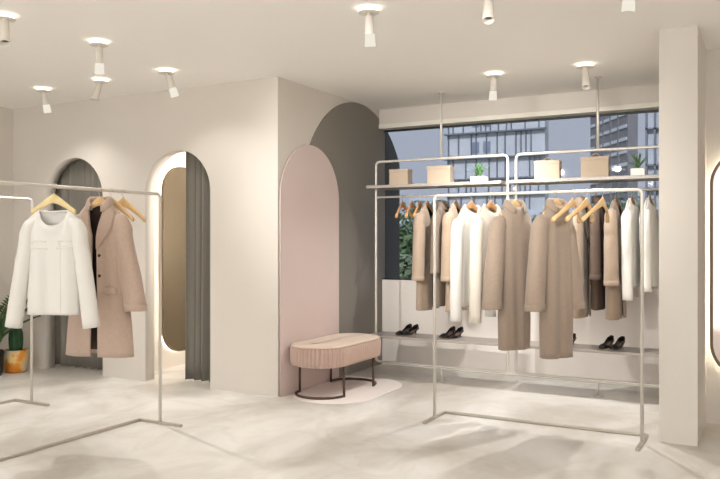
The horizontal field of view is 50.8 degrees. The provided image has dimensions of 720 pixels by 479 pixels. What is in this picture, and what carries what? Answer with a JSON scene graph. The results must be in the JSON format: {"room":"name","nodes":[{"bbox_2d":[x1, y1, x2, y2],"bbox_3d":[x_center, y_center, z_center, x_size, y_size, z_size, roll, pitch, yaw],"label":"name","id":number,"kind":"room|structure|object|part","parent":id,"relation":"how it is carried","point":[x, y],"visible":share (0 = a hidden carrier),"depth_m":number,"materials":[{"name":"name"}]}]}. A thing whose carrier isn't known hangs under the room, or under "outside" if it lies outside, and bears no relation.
{"room":"clothing store","nodes":[
{"label":"clothing store","id":0,"kind":"room"},
{"bbox_2d":[0,107,12,349],"bbox_3d":[-6.035,-0.026,5.395,0.150,3.000,11.750,0,0,28],"label":"wall","id":1,"kind":"structure","parent":0,"point":[6,114],"depth_m":8.81,"materials":[{"name":"white paint"}]},
{"bbox_2d":[13,78,266,394],"bbox_3d":[-2.437,-0.026,8.087,3.620,3.000,0.130,0,0,28],"label":"wall","id":2,"kind":"structure","parent":0,"point":[127,140],"depth_m":7.72,"materials":[{"name":"white paint"}]},
{"bbox_2d":[55,159,102,369],"bbox_3d":[-3.088,0.146,8.627,1.220,2.616,0.123,0,0,28],"label":"curtain","id":3,"kind":"object","parent":2,"relation":"hanging from","point":[80,173],"visible":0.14,"depth_m":8.72,"materials":[{"name":"grey fabric"}]},
{"bbox_2d":[185,151,209,381],"bbox_3d":[-1.496,0.146,7.767,0.760,2.616,0.121,0,0,28],"label":"curtain","id":4,"kind":"object","parent":2,"relation":"hanging from","point":[197,258],"visible":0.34,"depth_m":7.85,"materials":[{"name":"grey fabric"}]},
{"bbox_2d":[154,152,185,370],"bbox_3d":[-2.144,-0.026,8.901,0.080,3.000,1.580,0,0,28],"label":"wall","id":5,"kind":"structure","parent":0,"point":[170,358],"depth_m":8.59,"materials":[{"name":"white paint"}]},
{"bbox_2d":[161,167,185,350],"bbox_3d":[-2.087,0.227,8.859,0.059,2.140,0.660,0,0,28],"label":"wall mirror","id":6,"kind":"object","parent":5,"relation":"attached to","point":[173,188],"visible":0.57,"depth_m":8.71,"materials":[{"name":"brown mirror"}]},
{"bbox_2d":[267,77,378,396],"bbox_3d":[-0.283,-0.026,8.139,0.120,3.000,2.270,0,0,28],"label":"wall","id":7,"kind":"structure","parent":0,"point":[295,111],"depth_m":7.17,"materials":[{"name":"white paint"}]},
{"bbox_2d":[279,145,338,396],"bbox_3d":[-0.489,0.266,7.594,0.012,2.416,1.096,0,0,28],"label":"arched wall panel","id":8,"kind":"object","parent":7,"relation":"attached to","point":[309,194],"depth_m":7.52,"materials":[{"name":"pink paint"}]},
{"bbox_2d":[309,102,384,377],"bbox_3d":[-0.137,-0.024,8.270,0.012,2.996,1.901,0,0,28],"label":"arched wall panel","id":9,"kind":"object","parent":7,"relation":"attached to","point":[350,136],"depth_m":8.46,"materials":[{"name":"grey paint"}]},
{"bbox_2d":[0,364,719,478],"bbox_3d":[-0.144,1.534,2.363,15.500,0.120,12.020,0,0,28],"label":"floor","id":10,"kind":"structure","parent":0,"point":[223,434],"depth_m":5.89,"materials":[{"name":"stone"}]},
{"bbox_2d":[3,328,28,372],"bbox_3d":[-3.836,1.226,8.463,0.276,0.495,0.276,0,0,28],"label":"potted cactus","id":11,"kind":"object","parent":10,"relation":"on","point":[16,357],"visible":0.81,"depth_m":8.39,"materials":[{"name":"ceramic"}]},
{"bbox_3d":[-3.836,1.111,8.463,0.154,0.265,0.154,0,0,28],"label":"stem","id":12,"kind":"part","parent":11,"relation":"part of","materials":[{"name":"green plant"}]},
{"bbox_2d":[3,348,28,372],"bbox_3d":[-3.836,1.349,8.463,0.276,0.250,0.276,0,0,28],"label":"pot","id":13,"kind":"object","parent":11,"relation":"attached to","point":[16,360],"depth_m":8.36,"materials":[{"name":"ceramic"}]},
{"bbox_2d":[0,293,40,374],"bbox_3d":[-3.936,0.930,8.031,1.234,1.089,0.818,0,0,-30],"label":"potted palm","id":14,"kind":"object","parent":10,"relation":"on","point":[3,328],"visible":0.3,"depth_m":8.17,"materials":[{"name":"green plant"}]},
{"bbox_2d":[0,349,3,374],"bbox_3d":[-3.996,1.339,8.220,0.256,0.270,0.256,0,0,28],"label":"pot","id":15,"kind":"object","parent":14,"relation":"attached to","point":[1,350],"depth_m":8.21,"materials":[{"name":"ceramic"}]},
{"bbox_2d":[0,196,49,405],"bbox_3d":[-3.335,0.551,6.106,0.450,1.847,1.641,0,0,28],"label":"clothing rack","id":16,"kind":"object","parent":10,"relation":"on","point":[31,401],"visible":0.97,"depth_m":6.80,"materials":[{"name":"beige metal"}]},
{"bbox_3d":[-3.333,0.541,6.105,0.025,1.827,1.639,0,0,28],"label":"hanging frame","id":17,"kind":"part","parent":16,"relation":"part of","materials":[{"name":"beige metal"}]},
{"bbox_2d":[0,181,181,460],"bbox_3d":[-1.984,0.551,5.356,0.450,1.847,1.641,0,0,28],"label":"clothing rack","id":18,"kind":"object","parent":10,"relation":"on","point":[159,421],"visible":1,"depth_m":6.01,"materials":[{"name":"beige metal"}]},
{"bbox_2d":[31,184,75,214],"bbox_3d":[-2.084,-0.273,5.162,0.310,0.215,0.023,0,0,4],"label":"clothes hanger","id":19,"kind":"object","parent":18,"relation":"hanging from","point":[53,198],"visible":1,"depth_m":5.16,"materials":[{"name":"beige wood"}]},
{"bbox_2d":[5,210,99,328],"bbox_3d":[-2.084,0.198,5.165,0.659,0.811,0.141,0,0,4],"label":"long sleeved top","id":20,"kind":"object","parent":19,"relation":"hanging from","point":[53,263],"visible":1,"depth_m":5.12,"materials":[{"name":"white fabric"}]},
{"bbox_2d":[80,187,118,212],"bbox_3d":[-1.893,-0.273,5.516,0.310,0.215,0.023,0,0,15],"label":"clothes hanger","id":21,"kind":"object","parent":18,"relation":"hanging from","point":[99,200],"visible":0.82,"depth_m":5.52,"materials":[{"name":"beige wood"}]},
{"bbox_2d":[66,196,147,357],"bbox_3d":[-1.894,0.264,5.515,0.783,1.158,0.178,0,0,14],"label":"coat","id":22,"kind":"object","parent":21,"relation":"hanging from","point":[119,288],"visible":0.69,"depth_m":5.43,"materials":[{"name":"beige fabric"}]},
{"bbox_2d":[109,188,133,221],"bbox_3d":[-1.847,-0.254,5.597,0.430,0.252,0.056,0,0,20],"label":"clothes hanger","id":23,"kind":"object","parent":18,"relation":"hanging from","point":[117,205],"visible":0.55,"depth_m":5.56,"materials":[{"name":"beige wood"}]},
{"bbox_2d":[118,189,145,221],"bbox_3d":[-1.793,-0.254,5.699,0.430,0.252,0.056,0,0,20],"label":"clothes hanger","id":24,"kind":"object","parent":18,"relation":"hanging from","point":[123,202],"visible":0.61,"depth_m":5.68,"materials":[{"name":"beige wood"}]},
{"bbox_2d":[293,377,401,403],"bbox_3d":[-0.106,1.472,7.447,0.800,0.004,1.360,0,0,28],"label":"rug","id":25,"kind":"object","parent":10,"relation":"on","point":[356,391],"visible":0.87,"depth_m":7.39,"materials":[{"name":"white carpet"}]},
{"bbox_2d":[290,333,380,399],"bbox_3d":[-0.224,1.224,7.459,0.598,0.493,1.196,0,0,28],"label":"upholstered bench","id":26,"kind":"object","parent":25,"relation":"on","point":[342,349],"visible":1,"depth_m":7.09,"materials":[{"name":"fabric"}]},
{"bbox_3d":[-0.580,1.320,7.316,0.023,0.300,0.024,0,0,28],"label":"leg","id":27,"kind":"part","parent":26,"relation":"part of","materials":[{"name":"brown metal"}]},
{"bbox_3d":[-0.224,0.989,7.459,0.548,0.023,1.147,0,0,28],"label":"seat","id":28,"kind":"part","parent":26,"relation":"part of","materials":[{"name":"fabric"}]},
{"bbox_3d":[-0.149,1.320,7.083,0.023,0.300,0.024,0,0,28],"label":"leg","id":29,"kind":"part","parent":26,"relation":"part of","materials":[{"name":"brown metal"}]},
{"bbox_3d":[0.132,1.320,7.602,0.023,0.300,0.024,0,0,28],"label":"leg","id":30,"kind":"part","parent":26,"relation":"part of","materials":[{"name":"brown metal"}]},
{"bbox_2d":[366,92,510,381],"bbox_3d":[0.809,-0.026,7.884,1.513,3.000,0.380,0,0,28],"label":"display rack","id":31,"kind":"object","parent":10,"relation":"on","point":[383,334],"visible":0.85,"depth_m":7.86,"materials":[{"name":"beige metal"}]},
{"bbox_2d":[389,169,412,184],"bbox_3d":[0.432,-0.658,8.053,0.216,0.165,0.146,0,0,24],"label":"box","id":32,"kind":"object","parent":31,"relation":"on","point":[396,176],"visible":0.85,"depth_m":7.99,"materials":[{"name":"beige cardboard"}]},
{"bbox_3d":[0.432,-0.724,8.053,0.216,0.035,0.146,0,0,24],"label":"lid","id":33,"kind":"part","parent":32,"relation":"part of","materials":[{"name":"beige cardboard"}]},
{"bbox_2d":[396,324,411,334],"bbox_3d":[0.469,0.961,8.123,0.087,0.105,0.233,0,0,42],"label":"shoe","id":34,"kind":"object","parent":31,"relation":"on","point":[408,327],"visible":0.9,"depth_m":8.16,"materials":[{"name":"black leather"}]},
{"bbox_2d":[395,199,413,218],"bbox_3d":[0.471,-0.349,8.078,0.056,0.252,0.430,0,0,28],"label":"clothes hanger","id":35,"kind":"object","parent":31,"relation":"hanging from","point":[402,205],"visible":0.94,"depth_m":8.08,"materials":[{"name":"orange wood"}]},
{"bbox_3d":[0.821,-0.456,7.889,1.470,0.022,0.023,0,0,28],"label":"hanging rail","id":36,"kind":"part","parent":31,"relation":"part of","materials":[{"name":"beige metal"}]},
{"bbox_2d":[402,324,418,334],"bbox_3d":[0.539,0.961,8.085,0.087,0.105,0.233,0,0,42],"label":"shoe","id":37,"kind":"object","parent":31,"relation":"on","point":[414,328],"visible":1,"depth_m":8.12,"materials":[{"name":"black leather"}]},
{"bbox_2d":[405,195,419,217],"bbox_3d":[0.569,-0.349,8.025,0.056,0.252,0.430,0,0,28],"label":"clothes hanger","id":38,"kind":"object","parent":31,"relation":"hanging from","point":[412,205],"visible":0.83,"depth_m":8.00,"materials":[{"name":"orange wood"}]},
{"bbox_2d":[413,195,422,217],"bbox_3d":[0.649,-0.349,7.982,0.056,0.252,0.430,0,0,28],"label":"clothes hanger","id":39,"kind":"object","parent":31,"relation":"hanging from","point":[420,204],"visible":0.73,"depth_m":7.93,"materials":[{"name":"orange wood"}]},
{"bbox_2d":[425,194,432,212],"bbox_3d":[0.711,-0.368,7.948,0.023,0.215,0.310,0,0,29],"label":"clothes hanger","id":40,"kind":"object","parent":31,"relation":"hanging from","point":[427,203],"visible":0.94,"depth_m":7.97,"materials":[{"name":"brown wood"}]},
{"bbox_2d":[411,204,438,310],"bbox_3d":[0.713,0.177,7.947,0.163,1.102,0.712,0,0,29],"label":"coat","id":41,"kind":"object","parent":40,"relation":"hanging from","point":[421,274],"visible":0.62,"depth_m":7.75,"materials":[{"name":"beige fabric"}]},
{"bbox_2d":[371,331,497,345],"bbox_3d":[0.796,1.026,7.891,1.485,0.024,0.380,0,0,28],"label":"shelf","id":42,"kind":"object","parent":31,"relation":"attached to","point":[383,334],"depth_m":7.77,"materials":[{"name":"beige"}]},
{"bbox_2d":[366,180,510,189],"bbox_3d":[0.801,-0.560,7.900,1.485,0.032,0.350,0,0,28],"label":"shelf","id":43,"kind":"object","parent":31,"relation":"attached to","point":[474,183],"depth_m":7.79,"materials":[{"name":"beige"}]},
{"bbox_2d":[427,165,453,182],"bbox_3d":[0.831,-0.666,7.838,0.251,0.180,0.146,0,0,24],"label":"box","id":44,"kind":"object","parent":31,"relation":"on","point":[435,174],"visible":0.82,"depth_m":7.78,"materials":[{"name":"beige cardboard"}]},
{"bbox_3d":[0.831,-0.739,7.838,0.251,0.035,0.146,0,0,24],"label":"lid","id":45,"kind":"part","parent":44,"relation":"part of","materials":[{"name":"beige cardboard"}]},
{"bbox_2d":[439,326,455,337],"bbox_3d":[0.908,0.961,7.886,0.087,0.105,0.233,0,0,42],"label":"shoe","id":46,"kind":"object","parent":31,"relation":"on","point":[452,329],"visible":0.88,"depth_m":7.92,"materials":[{"name":"black leather"}]},
{"bbox_2d":[447,326,463,337],"bbox_3d":[0.985,0.961,7.844,0.087,0.105,0.233,0,0,42],"label":"shoe","id":47,"kind":"object","parent":31,"relation":"on","point":[459,330],"visible":1,"depth_m":7.88,"materials":[{"name":"black leather"}]},
{"bbox_2d":[454,196,460,210],"bbox_3d":[0.989,-0.368,7.798,0.023,0.215,0.310,0,0,29],"label":"clothes hanger","id":48,"kind":"object","parent":31,"relation":"hanging from","point":[455,202],"visible":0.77,"depth_m":7.82,"materials":[{"name":"brown wood"}]},
{"bbox_2d":[440,203,466,311],"bbox_3d":[0.992,0.177,7.796,0.162,1.102,0.712,0,0,29],"label":"coat","id":49,"kind":"object","parent":48,"relation":"hanging from","point":[453,212],"visible":0.36,"depth_m":7.54,"materials":[{"name":"beige fabric"}]},
{"bbox_2d":[467,161,489,181],"bbox_3d":[1.203,-0.682,7.640,0.198,0.211,0.204,0,0,-42],"label":"potted succulent","id":50,"kind":"object","parent":31,"relation":"on","point":[479,171],"visible":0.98,"depth_m":7.59,"materials":[{"name":"beige ceramic"}]},
{"bbox_2d":[470,176,487,181],"bbox_3d":[1.197,-0.605,7.617,0.150,0.057,0.120,0,0,28],"label":"pot","id":51,"kind":"object","parent":50,"relation":"attached to","point":[473,178],"depth_m":7.57,"materials":[{"name":"ceramic"}]},
{"bbox_2d":[422,188,647,450],"bbox_3d":[1.326,0.551,5.863,1.641,1.847,0.450,0,0,28],"label":"clothing rack","id":52,"kind":"object","parent":10,"relation":"on","point":[643,436],"visible":1,"depth_m":5.82,"materials":[{"name":"beige metal"}]},
{"bbox_2d":[467,192,477,212],"bbox_3d":[0.898,-0.273,6.090,0.023,0.215,0.310,0,0,41],"label":"clothes hanger","id":53,"kind":"object","parent":52,"relation":"hanging from","point":[471,205],"visible":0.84,"depth_m":6.09,"materials":[{"name":"orange wood"}]},
{"bbox_2d":[450,204,495,321],"bbox_3d":[0.895,0.178,6.093,0.138,0.919,0.603,0,0,41],"label":"long sleeved top","id":54,"kind":"object","parent":53,"relation":"hanging from","point":[460,228],"visible":0.49,"depth_m":5.90,"materials":[{"name":"white fabric"}]},
{"bbox_2d":[486,193,496,211],"bbox_3d":[1.039,-0.273,6.014,0.023,0.215,0.310,0,0,41],"label":"clothes hanger","id":55,"kind":"object","parent":52,"relation":"hanging from","point":[490,205],"visible":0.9,"depth_m":6.01,"materials":[{"name":"orange wood"}]},
{"bbox_2d":[469,204,500,322],"bbox_3d":[1.038,0.177,6.015,0.140,0.920,0.607,0,0,43],"label":"long sleeved top","id":56,"kind":"object","parent":55,"relation":"hanging from","point":[479,227],"visible":0.41,"depth_m":5.81,"materials":[{"name":"beige fabric"}]},
{"bbox_2d":[500,191,529,214],"bbox_3d":[1.208,-0.273,5.921,0.310,0.215,0.023,0,0,-34],"label":"clothes hanger","id":57,"kind":"object","parent":52,"relation":"hanging from","point":[514,202],"visible":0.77,"depth_m":5.92,"materials":[{"name":"beige wood"}]},
{"bbox_2d":[482,199,531,350],"bbox_3d":[1.179,0.269,5.897,0.601,1.168,0.171,0,0,-34],"label":"coat","id":58,"kind":"object","parent":57,"relation":"hanging from","point":[507,251],"visible":0.86,"depth_m":5.83,"materials":[{"name":"beige fabric"}]},
{"bbox_2d":[542,189,562,214],"bbox_3d":[1.496,-0.273,5.766,0.310,0.215,0.023,0,0,-34],"label":"clothes hanger","id":59,"kind":"object","parent":52,"relation":"hanging from","point":[556,201],"visible":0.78,"depth_m":5.76,"materials":[{"name":"beige wood"}]},
{"bbox_2d":[524,198,584,358],"bbox_3d":[1.466,0.289,5.742,0.601,1.208,0.172,0,0,-34],"label":"coat","id":60,"kind":"object","parent":59,"relation":"hanging from","point":[554,287],"visible":0.97,"depth_m":5.67,"materials":[{"name":"beige fabric"}]},
{"bbox_2d":[551,189,580,222],"bbox_3d":[1.578,-0.254,5.731,0.081,0.252,0.430,0,0,41],"label":"clothes hanger","id":61,"kind":"object","parent":52,"relation":"hanging from","point":[571,203],"visible":0.89,"depth_m":5.66,"materials":[{"name":"beige wood"}]},
{"bbox_2d":[564,190,593,222],"bbox_3d":[1.667,-0.254,5.683,0.081,0.252,0.430,0,0,41],"label":"clothes hanger","id":62,"kind":"object","parent":52,"relation":"hanging from","point":[585,203],"visible":0.92,"depth_m":5.61,"materials":[{"name":"beige wood"}]},
{"bbox_2d":[580,188,609,222],"bbox_3d":[1.768,-0.254,5.629,0.081,0.252,0.430,0,0,41],"label":"clothes hanger","id":63,"kind":"object","parent":52,"relation":"hanging from","point":[601,202],"visible":1,"depth_m":5.57,"materials":[{"name":"beige wood"}]},
{"bbox_2d":[508,76,658,397],"bbox_3d":[2.176,-0.026,7.145,1.513,3.000,0.380,0,0,28],"label":"display rack","id":64,"kind":"object","parent":10,"relation":"on","point":[634,351],"visible":0.59,"depth_m":7.11,"materials":[{"name":"beige metal"}]},
{"bbox_2d":[534,157,561,178],"bbox_3d":[1.809,-0.684,7.309,0.246,0.216,0.126,0,0,24],"label":"bag","id":65,"kind":"object","parent":64,"relation":"on","point":[547,169],"visible":0.91,"depth_m":7.25,"materials":[{"name":"beige"}]},
{"bbox_3d":[1.809,-0.739,7.309,0.246,0.035,0.126,0,0,24],"label":"lid","id":66,"kind":"part","parent":65,"relation":"part of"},
{"bbox_2d":[508,174,658,185],"bbox_3d":[2.169,-0.560,7.160,1.485,0.032,0.350,0,0,28],"label":"shelf","id":67,"kind":"object","parent":64,"relation":"attached to","point":[630,178],"depth_m":7.10,"materials":[{"name":"beige"}]},
{"bbox_2d":[530,341,658,356],"bbox_3d":[2.164,1.026,7.151,1.485,0.024,0.380,0,0,28],"label":"shelf","id":68,"kind":"object","parent":64,"relation":"attached to","point":[634,351],"depth_m":7.00,"materials":[{"name":"beige"}]},
{"bbox_2d":[580,153,609,176],"bbox_3d":[2.201,-0.691,7.098,0.256,0.230,0.126,0,0,24],"label":"bag","id":69,"kind":"object","parent":64,"relation":"on","point":[595,166],"visible":0.9,"depth_m":7.04,"materials":[{"name":"beige paper"}]},
{"bbox_3d":[2.201,-0.753,7.098,0.256,0.035,0.126,0,0,24],"label":"lid","id":70,"kind":"part","parent":69,"relation":"part of","materials":[{"name":"beige cardboard"}]},
{"bbox_3d":[2.233,1.395,7.126,0.024,0.146,0.025,0,0,28],"label":"floor post","id":71,"kind":"part","parent":64,"relation":"part of","materials":[{"name":"beige metal"}]},
{"bbox_2d":[598,335,613,348],"bbox_3d":[2.309,0.961,7.111,0.087,0.105,0.233,0,0,42],"label":"shoe","id":72,"kind":"object","parent":64,"relation":"on","point":[609,341],"visible":0.98,"depth_m":7.13,"materials":[{"name":"black leather"}]},
{"bbox_2d":[612,188,619,211],"bbox_3d":[2.377,-0.368,7.047,0.023,0.215,0.310,0,0,30],"label":"clothes hanger","id":73,"kind":"object","parent":64,"relation":"hanging from","point":[615,198],"visible":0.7,"depth_m":7.06,"materials":[{"name":"brown wood"}]},
{"bbox_2d":[603,199,626,319],"bbox_3d":[2.381,0.177,7.045,0.158,1.102,0.712,0,0,30],"label":"coat","id":74,"kind":"object","parent":73,"relation":"hanging from","point":[615,307],"visible":0.8,"depth_m":6.85,"materials":[{"name":"beige fabric"}]},
{"bbox_2d":[610,336,624,348],"bbox_3d":[2.397,0.961,7.064,0.087,0.105,0.233,0,0,42],"label":"shoe","id":75,"kind":"object","parent":64,"relation":"on","point":[617,345],"visible":1,"depth_m":7.09,"materials":[{"name":"black leather"}]},
{"bbox_2d":[624,152,648,174],"bbox_3d":[2.537,-0.686,6.918,0.198,0.221,0.212,0,0,-25],"label":"potted succulent","id":76,"kind":"object","parent":64,"relation":"on","point":[633,171],"visible":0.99,"depth_m":6.87,"materials":[{"name":"beige ceramic"}]},
{"bbox_2d":[630,168,645,174],"bbox_3d":[2.530,-0.612,6.897,0.125,0.072,0.100,0,0,28],"label":"pot","id":77,"kind":"object","parent":76,"relation":"attached to","point":[633,171],"depth_m":6.85,"materials":[{"name":"ceramic"}]},
{"bbox_3d":[2.189,-0.456,7.149,1.470,0.022,0.023,0,0,28],"label":"hanging rail","id":78,"kind":"part","parent":64,"relation":"part of","materials":[{"name":"beige metal"}]},
{"bbox_2d":[0,0,719,109],"bbox_3d":[-0.101,-1.626,2.442,15.500,0.200,12.200,0,0,28],"label":"ceiling","id":79,"kind":"structure","parent":0,"point":[423,49],"depth_m":5.94,"materials":[{"name":"white paint"}]},
{"bbox_2d":[0,14,15,46],"bbox_3d":[-2.389,-1.407,5.129,0.141,0.237,0.208,0,0,-45],"label":"ceiling spotlight","id":80,"kind":"object","parent":79,"relation":"attached to","point":[5,39],"visible":1,"depth_m":5.08,"materials":[{"name":"white metal"}]},
{"bbox_3d":[-2.413,-1.494,5.153,0.142,0.007,0.142,0,0,28],"label":"mounting plate","id":81,"kind":"part","parent":80,"relation":"part of","materials":[{"name":"white metal"}]},
{"bbox_2d":[35,88,50,112],"bbox_3d":[-3.186,-1.402,7.659,0.142,0.248,0.173,0,0,28],"label":"ceiling spotlight","id":82,"kind":"object","parent":79,"relation":"attached to","point":[46,106],"visible":1,"depth_m":7.66,"materials":[{"name":"white metal"}]},
{"bbox_3d":[-3.193,-1.494,7.645,0.142,0.007,0.142,0,0,28],"label":"mounting plate","id":83,"kind":"part","parent":82,"relation":"part of","materials":[{"name":"white metal"}]},
{"bbox_2d":[89,40,108,73],"bbox_3d":[-2.010,-1.403,5.848,0.161,0.247,0.162,0,0,28],"label":"ceiling spotlight","id":84,"kind":"object","parent":79,"relation":"attached to","point":[99,61],"visible":1,"depth_m":5.85,"materials":[{"name":"white metal"}]},
{"bbox_3d":[-2.006,-1.494,5.835,0.142,0.007,0.142,0,0,28],"label":"mounting plate","id":85,"kind":"part","parent":84,"relation":"part of","materials":[{"name":"white metal"}]},
{"bbox_2d":[90,79,108,102],"bbox_3d":[-2.477,-1.406,7.188,0.142,0.239,0.206,0,0,28],"label":"ceiling spotlight","id":86,"kind":"object","parent":79,"relation":"attached to","point":[95,96],"visible":1,"depth_m":7.15,"materials":[{"name":"white metal"}]},
{"bbox_3d":[-2.462,-1.494,7.216,0.142,0.007,0.142,0,0,28],"label":"mounting plate","id":87,"kind":"part","parent":86,"relation":"part of","materials":[{"name":"white metal"}]},
{"bbox_2d":[158,69,178,97],"bbox_3d":[-1.726,-1.404,6.843,0.142,0.245,0.190,0,0,28],"label":"ceiling spotlight","id":88,"kind":"object","parent":79,"relation":"attached to","point":[172,88],"visible":1,"depth_m":6.83,"materials":[{"name":"white metal"}]},
{"bbox_3d":[-1.738,-1.494,6.822,0.142,0.007,0.142,0,0,28],"label":"mounting plate","id":89,"kind":"part","parent":88,"relation":"part of","materials":[{"name":"white metal"}]},
{"bbox_2d":[358,7,379,46],"bbox_3d":[0.062,-1.401,5.012,0.142,0.250,0.160,0,0,28],"label":"ceiling spotlight","id":90,"kind":"object","parent":79,"relation":"attached to","point":[368,12],"visible":1,"depth_m":5.01,"materials":[{"name":"white metal"}]},
{"bbox_3d":[0.058,-1.494,5.004,0.142,0.007,0.142,0,0,28],"label":"mounting plate","id":91,"kind":"part","parent":90,"relation":"part of","materials":[{"name":"white metal"}]},
{"bbox_2d":[482,0,494,24],"bbox_3d":[0.769,-1.406,4.586,0.142,0.240,0.202,0,0,28],"label":"ceiling spotlight","id":92,"kind":"object","parent":79,"relation":"attached to","point":[488,18],"visible":1,"depth_m":4.52,"materials":[{"name":"white metal"}]},
{"bbox_2d":[486,73,500,99],"bbox_3d":[1.226,-1.401,6.958,0.142,0.250,0.146,0,0,28],"label":"ceiling spotlight","id":93,"kind":"object","parent":79,"relation":"attached to","point":[493,86],"visible":1,"depth_m":6.96,"materials":[{"name":"white metal"}]},
{"bbox_3d":[1.225,-1.494,6.957,0.142,0.007,0.142,0,0,28],"label":"mounting plate","id":94,"kind":"part","parent":93,"relation":"part of","materials":[{"name":"white metal"}]},
{"bbox_2d":[577,63,592,89],"bbox_3d":[1.942,-1.406,6.573,0.142,0.240,0.202,0,0,28],"label":"ceiling spotlight","id":95,"kind":"object","parent":79,"relation":"attached to","point":[584,67],"visible":1,"depth_m":6.53,"materials":[{"name":"white metal"}]},
{"bbox_3d":[1.956,-1.494,6.600,0.142,0.007,0.142,0,0,28],"label":"mounting plate","id":96,"kind":"part","parent":95,"relation":"part of","materials":[{"name":"white metal"}]},
{"bbox_2d":[621,0,634,11],"bbox_3d":[1.512,-1.401,4.226,0.142,0.250,0.155,0,0,28],"label":"ceiling spotlight","id":97,"kind":"object","parent":79,"relation":"attached to","point":[627,5],"visible":1,"depth_m":4.24,"materials":[{"name":"white metal"}]},
{"bbox_2d":[379,84,658,129],"bbox_3d":[1.874,-1.413,8.141,3.648,0.225,0.215,0,0,28],"label":"wall","id":98,"kind":"structure","parent":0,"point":[647,93],"depth_m":8.10,"materials":[{"name":"white paint"}]},
{"bbox_2d":[382,279,658,387],"bbox_3d":[1.896,0.974,8.183,3.648,1.000,0.120,0,0,28],"label":"wall","id":99,"kind":"structure","parent":0,"point":[399,310],"depth_m":8.19,"materials":[{"name":"white paint"}]},
{"bbox_2d":[383,109,658,279],"bbox_3d":[1.896,-0.413,8.183,3.648,1.775,0.080,0,0,28],"label":"window","id":100,"kind":"structure","parent":99,"relation":"in","point":[634,128],"depth_m":8.32,"materials":[{"name":"black"}]},
{"bbox_2d":[659,25,705,445],"bbox_3d":[2.482,-0.026,5.820,0.258,3.000,0.800,0,0,28],"label":"column","id":101,"kind":"structure","parent":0,"point":[682,50],"depth_m":5.47,"materials":[{"name":"white paint"}]},
{"bbox_2d":[706,48,719,423],"bbox_3d":[5.766,-0.026,4.567,7.200,3.000,0.120,0,0,28],"label":"wall","id":102,"kind":"structure","parent":0,"point":[712,55],"depth_m":6.09,"materials":[{"name":"white paint"}]},
{"bbox_2d":[710,161,719,366],"bbox_3d":[3.080,0.194,5.917,0.640,1.820,0.059,0,0,28],"label":"wall mirror","id":103,"kind":"object","parent":102,"relation":"attached to","point":[715,176],"visible":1,"depth_m":6.03,"materials":[{"name":"silver glass"}]},
{"bbox_2d":[713,166,719,361],"bbox_3d":[3.071,0.194,5.900,0.592,1.772,0.008,0,0,28],"label":"mirror glass","id":104,"kind":"object","parent":103,"relation":"attached to","point":[716,172],"depth_m":6.02,"materials":[{"name":"beige mirror"}]},
{"bbox_3d":[0.869,-0.368,7.886,0.023,0.215,0.310,0,0,26],"label":"clothes hanger","id":105,"kind":"object","parent":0,"visible":0},
{"bbox_2d":[430,200,449,306],"bbox_3d":[0.867,0.134,7.887,0.145,1.088,0.712,0,0,26],"label":"coat","id":106,"kind":"object","parent":105,"relation":"hanging from","point":[442,209],"visible":0.41,"depth_m":7.68,"materials":[{"name":"grey fabric"}]},
{"bbox_3d":[2.108,-0.368,7.193,0.023,0.215,0.310,0,0,30],"label":"clothes hanger","id":107,"kind":"object","parent":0,"visible":0},
{"bbox_2d":[573,196,590,318],"bbox_3d":[2.112,0.159,7.191,0.158,1.138,0.712,0,0,30],"label":"coat","id":108,"kind":"object","parent":107,"relation":"hanging from","point":[582,228],"visible":0.54,"depth_m":7.09,"materials":[{"name":"beige fabric"}]},
{"bbox_3d":[2.254,-0.368,7.137,0.023,0.215,0.310,0,0,28],"label":"clothes hanger","id":109,"kind":"object","parent":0,"visible":0},
{"bbox_2d":[590,196,607,309],"bbox_3d":[2.250,0.119,7.139,0.141,1.058,0.712,0,0,28],"label":"coat","id":110,"kind":"object","parent":109,"relation":"hanging from","point":[597,227],"visible":0.69,"depth_m":6.94,"materials":[{"name":"brown fabric"}]},
{"label":"outside","id":111,"kind":"structure","parent":0,"visible":0},
{"bbox_2d":[386,364,653,387],"bbox_3d":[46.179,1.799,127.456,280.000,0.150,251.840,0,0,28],"label":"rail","id":112,"kind":"structure","parent":111,"point":[386,364],"depth_m":9.55,"materials":[{"name":"beige metal"}]},
{"bbox_3d":[2.504,-0.368,6.979,0.023,0.215,0.310,0,0,32],"label":"clothes hanger","id":113,"kind":"object","parent":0,"visible":0},
{"bbox_2d":[621,198,645,299],"bbox_3d":[2.500,0.082,6.981,0.144,0.920,0.604,0,0,32],"label":"long sleeved top","id":114,"kind":"object","parent":113,"relation":"hanging from","point":[630,229],"visible":0.87,"depth_m":6.77,"materials":[{"name":"white fabric"}]},
{"bbox_3d":[2.640,-0.368,6.905,0.023,0.215,0.310,0,0,32],"label":"clothes hanger","id":115,"kind":"object","parent":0,"visible":0},
{"bbox_2d":[639,198,658,291],"bbox_3d":[2.639,0.043,6.906,0.140,0.839,0.607,0,0,32],"label":"long sleeved top","id":116,"kind":"object","parent":115,"relation":"hanging from","point":[651,215],"visible":0.73,"depth_m":6.76,"materials":[{"name":"white fabric"}]}
]}

